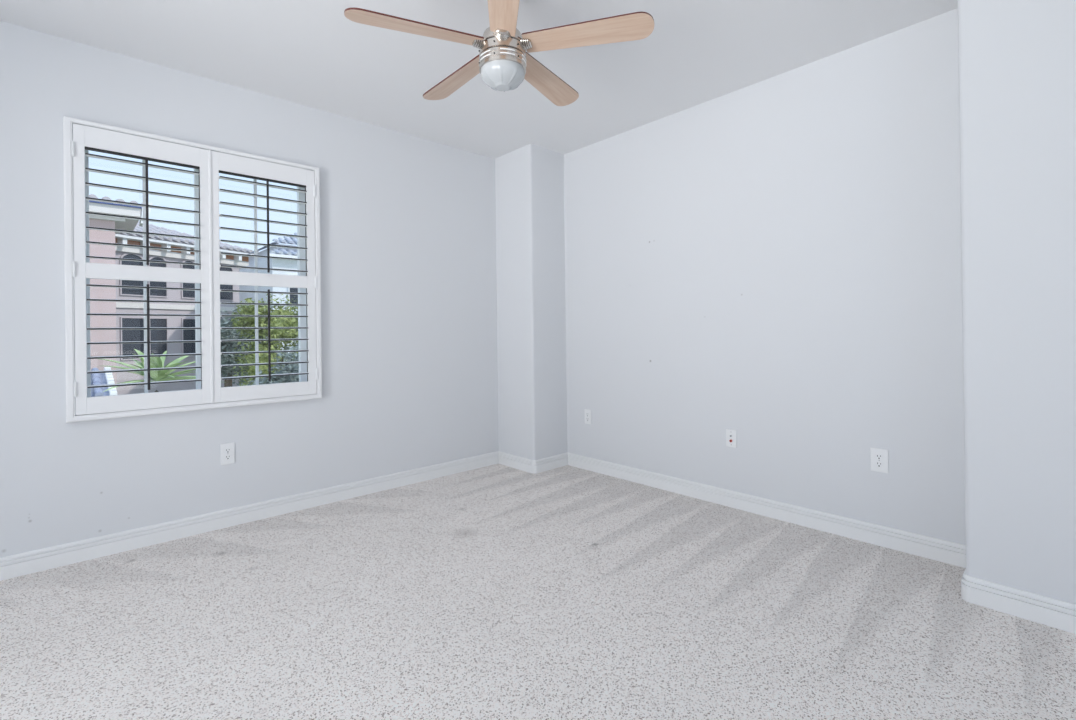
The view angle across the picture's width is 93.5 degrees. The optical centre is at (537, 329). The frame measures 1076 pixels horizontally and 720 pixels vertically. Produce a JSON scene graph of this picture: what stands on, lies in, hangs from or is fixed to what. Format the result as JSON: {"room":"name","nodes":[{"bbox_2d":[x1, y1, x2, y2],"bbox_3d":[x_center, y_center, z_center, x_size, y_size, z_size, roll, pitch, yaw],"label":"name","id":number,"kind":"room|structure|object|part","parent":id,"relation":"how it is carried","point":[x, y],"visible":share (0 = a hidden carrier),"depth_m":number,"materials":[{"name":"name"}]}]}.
{"room":"empty bedroom","nodes":[
{"label":"empty bedroom","id":0,"kind":"room"},
{"bbox_2d":[0,21,498,557],"bbox_3d":[-1.903,-0.148,2.993,5.123,2.600,0.140,-1,0,-43],"label":"wall","id":1,"kind":"structure","parent":0,"point":[408,222],"depth_m":3.07,"materials":[{"name":"paint"}]},
{"bbox_2d":[72,131,306,396],"bbox_3d":[-1.967,-0.301,2.994,1.153,1.446,0.045,-1,0,-43],"label":"window","id":2,"kind":"structure","parent":1,"relation":"in","point":[301,254],"depth_m":2.95,"materials":[{"name":"white plastic"}]},
{"bbox_2d":[63,116,321,422],"bbox_3d":[-1.865,-0.300,2.882,1.218,1.498,0.078,-1,0,-43],"label":"plantation shutter","id":3,"kind":"object","parent":2,"relation":"attached to","point":[210,161],"visible":1,"depth_m":2.80,"materials":[{"name":"white wood"}]},
{"bbox_3d":[-2.083,-0.300,2.693,0.572,1.440,0.028,-1,0,-43],"label":"panel","id":4,"kind":"part","parent":3,"relation":"part of","materials":[{"name":"white wood"}]},
{"bbox_3d":[-2.058,-0.620,2.663,0.011,0.558,0.011,-1,0,-43],"label":"tilt rod","id":5,"kind":"part","parent":3,"relation":"part of","materials":[{"name":"white wood"}]},
{"bbox_3d":[-2.050,0.039,2.662,0.011,0.556,0.011,-1,0,-43],"label":"tilt rod","id":6,"kind":"part","parent":3,"relation":"part of","materials":[{"name":"white wood"}]},
{"bbox_3d":[-1.659,-0.304,3.077,0.582,1.440,0.035,-1,0,-43],"label":"panel","id":7,"kind":"part","parent":3,"relation":"part of","materials":[{"name":"white wood"}]},
{"bbox_3d":[-1.631,-0.625,3.055,0.011,0.558,0.011,-1,0,-43],"label":"tilt rod","id":8,"kind":"part","parent":3,"relation":"part of","materials":[{"name":"white wood"}]},
{"bbox_3d":[-1.623,0.035,3.054,0.011,0.556,0.011,-1,0,-43],"label":"tilt rod","id":9,"kind":"part","parent":3,"relation":"part of","materials":[{"name":"white wood"}]},
{"bbox_2d":[220,442,234,464],"bbox_3d":[-1.815,0.725,2.958,0.072,0.122,0.009,-1,0,-43],"label":"wall outlet","id":10,"kind":"object","parent":1,"relation":"attached to","point":[227,450],"visible":1,"depth_m":2.96,"materials":[{"name":"white plastic"}]},
{"bbox_2d":[0,451,498,580],"bbox_3d":[-1.975,1.101,2.803,4.463,0.102,0.016,-1,0,-43],"label":"baseboard","id":11,"kind":"structure","parent":1,"relation":"attached to","point":[34,561],"depth_m":2.90,"materials":[{"name":"paint"}]},
{"bbox_2d":[0,0,957,157],"bbox_3d":[-0.177,-1.575,1.095,5.123,0.200,5.300,-1,0,-43],"label":"ceiling","id":12,"kind":"structure","parent":0,"point":[308,53],"depth_m":2.65,"materials":[{"name":"paint"}]},
{"bbox_2d":[344,0,653,105],"bbox_3d":[-0.174,-1.235,2.128,1.171,0.474,1.132,-1,0,-43],"label":"ceiling fan","id":13,"kind":"object","parent":12,"relation":"hanging from","point":[503,62],"visible":1,"depth_m":2.01,"materials":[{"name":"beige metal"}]},
{"bbox_3d":[-0.473,-1.167,1.956,0.518,0.034,0.130,-1,0,-23],"label":"fan blade","id":14,"kind":"part","parent":13,"relation":"part of","materials":[{"name":"brown wood"}]},
{"bbox_3d":[-0.376,-1.167,2.359,0.130,0.034,0.518,-1,0,-41],"label":"fan blade","id":15,"kind":"part","parent":13,"relation":"part of","materials":[{"name":"brown wood"}]},
{"bbox_3d":[-0.238,-1.165,2.053,0.053,0.032,0.072,-1,0,-23],"label":"blade arm","id":16,"kind":"part","parent":13,"relation":"part of","materials":[{"name":"silver metal"}]},
{"bbox_3d":[-0.139,-1.167,1.992,0.072,0.032,0.053,-1,0,-5],"label":"blade arm","id":17,"kind":"part","parent":13,"relation":"part of","materials":[{"name":"silver metal"}]},
{"bbox_3d":[-0.119,-1.172,1.739,0.130,0.034,0.518,-1,0,-5],"label":"fan blade","id":18,"kind":"part","parent":13,"relation":"part of","materials":[{"name":"brown wood"}]},
{"bbox_3d":[-0.051,-1.168,2.068,0.053,0.032,0.072,-1,0,13],"label":"blade arm","id":19,"kind":"part","parent":13,"relation":"part of","materials":[{"name":"silver metal"}]},
{"bbox_3d":[0.037,-1.172,2.392,0.130,0.034,0.518,-1,0,31],"label":"fan blade","id":20,"kind":"part","parent":13,"relation":"part of","materials":[{"name":"brown wood"}]},
{"bbox_3d":[0.197,-1.175,2.009,0.518,0.034,0.130,-1,0,13],"label":"fan blade","id":21,"kind":"part","parent":13,"relation":"part of","materials":[{"name":"brown wood"}]},
{"bbox_2d":[495,144,568,459],"bbox_3d":[-0.055,-0.167,4.279,0.380,2.600,0.462,-1,0,-43],"label":"column","id":22,"kind":"structure","parent":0,"point":[530,178],"depth_m":4.13,"materials":[{"name":"paint"}]},
{"bbox_2d":[0,464,1075,719],"bbox_3d":[-0.142,1.214,1.087,5.123,0.180,5.300,-1,0,-43],"label":"floor","id":23,"kind":"structure","parent":0,"point":[496,591],"depth_m":1.96,"materials":[{"name":"carpet"}]},
{"bbox_2d":[958,0,1075,603],"bbox_3d":[2.527,-0.207,1.474,0.366,2.600,1.953,-1,0,-43],"label":"wall pier","id":24,"kind":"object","parent":23,"relation":"on","point":[1017,58],"visible":0.89,"depth_m":1.94,"materials":[{"name":"paint"}]},
{"bbox_2d":[961,569,1075,633],"bbox_3d":[2.531,1.042,1.471,0.382,0.102,1.969,-1,0,-43],"label":"baseboard","id":25,"kind":"object","parent":24,"relation":"attached to","point":[1055,613],"visible":0.82,"depth_m":1.94,"materials":[{"name":"paint"}]},
{"bbox_2d":[565,8,965,544],"bbox_3d":[1.677,-0.193,2.776,0.140,2.600,5.020,-1,0,-43],"label":"wall","id":26,"kind":"structure","parent":0,"point":[775,261],"depth_m":2.91,"materials":[{"name":"paint"}]},
{"bbox_2d":[584,409,590,423],"bbox_3d":[0.401,0.699,4.065,0.009,0.116,0.070,-1,0,-43],"label":"wall outlet","id":27,"kind":"object","parent":26,"relation":"attached to","point":[587,412],"visible":1,"depth_m":4.06,"materials":[{"name":"white plastic"}]},
{"bbox_2d":[726,429,736,447],"bbox_3d":[1.213,0.682,3.176,0.013,0.110,0.068,-1,0,-43],"label":"jack plate","id":28,"kind":"object","parent":26,"relation":"attached to","point":[731,435],"visible":1,"depth_m":3.17,"materials":[{"name":"white plastic"}]},
{"bbox_2d":[498,451,965,567],"bbox_3d":[0.835,1.068,3.310,0.396,0.102,3.067,-1,0,-43],"label":"baseboard","id":29,"kind":"structure","parent":26,"relation":"attached to","point":[944,551],"depth_m":3.00,"materials":[{"name":"paint"}]},
{"bbox_2d":[870,447,888,472],"bbox_3d":[1.750,0.669,2.593,0.009,0.120,0.078,-1,0,-43],"label":"wall outlet","id":30,"kind":"object","parent":26,"relation":"attached to","point":[879,457],"visible":1,"depth_m":2.59,"materials":[{"name":"white plastic"}]},
{"bbox_2d":[875,461,882,466],"bbox_3d":[1.748,0.689,2.591,0.003,0.029,0.033,-1,0,-43],"label":"receptacle","id":31,"kind":"object","parent":30,"relation":"attached to","point":[877,463],"depth_m":2.59,"materials":[{"name":"white plastic"}]},
{"bbox_2d":[875,454,882,458],"bbox_3d":[1.748,0.650,2.591,0.003,0.029,0.033,-1,0,-43],"label":"receptacle","id":32,"kind":"object","parent":30,"relation":"attached to","point":[877,456],"depth_m":2.59,"materials":[{"name":"white plastic"}]},
{"label":"outside","id":33,"kind":"structure","parent":0,"visible":0},
{"bbox_3d":[-38.038,4.928,63.708,150.000,0.300,134.580,-1,0,-43],"label":"ground","id":34,"kind":"structure","parent":33,"visible":0},
{"bbox_2d":[91,367,116,396],"bbox_3d":[-9.180,2.525,9.263,2.182,3.470,2.344,-1,0,-43],"label":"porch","id":35,"kind":"object","parent":34,"relation":"on","point":[96,378],"visible":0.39,"depth_m":9.71,"materials":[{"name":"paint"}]},
{"bbox_2d":[89,194,152,388],"bbox_3d":[-12.585,0.338,12.587,4.635,7.948,2.430,-1,0,-43],"label":"gabled house","id":36,"kind":"structure","parent":34,"relation":"on","point":[94,206],"depth_m":12.90,"materials":[{"name":"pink paint"}]},
{"bbox_2d":[101,349,143,391],"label":"banana plant","id":37,"kind":"object","parent":34,"relation":"on","point":[140,365],"depth_m":7.13,"materials":[{"name":"green plant"}]},
{"bbox_2d":[150,351,195,391],"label":"banana plant","id":38,"kind":"object","parent":34,"relation":"on","point":[159,375],"depth_m":7.18,"materials":[{"name":"green plant"}]},
{"bbox_2d":[115,221,258,394],"bbox_3d":[-14.704,0.121,18.357,6.791,8.468,5.220,-1,0,24],"label":"stucco house","id":39,"kind":"structure","parent":34,"relation":"on","point":[120,238],"depth_m":16.58,"materials":[{"name":"paint"}]},
{"bbox_3d":[-12.067,-2.491,17.069,0.120,0.180,5.000,-1,0,24],"label":"cornice","id":40,"kind":"part","parent":39,"relation":"part of","materials":[{"name":"beige paint"}]},
{"bbox_2d":[195,309,278,386],"bbox_3d":[-6.485,1.872,11.118,1.783,4.722,1.156,-1,0,-43],"label":"tree","id":41,"kind":"object","parent":34,"relation":"on","point":[226,334],"visible":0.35,"depth_m":10.79,"materials":[{"name":"green plant"}]},
{"bbox_2d":[230,293,297,385],"bbox_3d":[-4.879,1.740,9.900,1.952,4.939,1.346,-1,0,-43],"label":"leafy tree","id":42,"kind":"object","parent":34,"relation":"on","point":[245,310],"visible":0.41,"depth_m":9.47,"materials":[{"name":"green plant"}]},
{"bbox_2d":[239,232,297,385],"bbox_3d":[-7.386,0.250,17.596,4.700,8.024,4.476,-1,0,-43],"label":"house","id":43,"kind":"structure","parent":34,"relation":"on","point":[274,251],"depth_m":15.10,"materials":[{"name":"paint"}]},
{"bbox_2d":[248,344,298,384],"bbox_3d":[-3.700,2.184,7.978,1.689,4.010,0.945,-1,0,-43],"label":"tree","id":44,"kind":"object","parent":34,"relation":"on","point":[291,368],"visible":0.16,"depth_m":7.72,"materials":[{"name":"green plant"}]}
]}

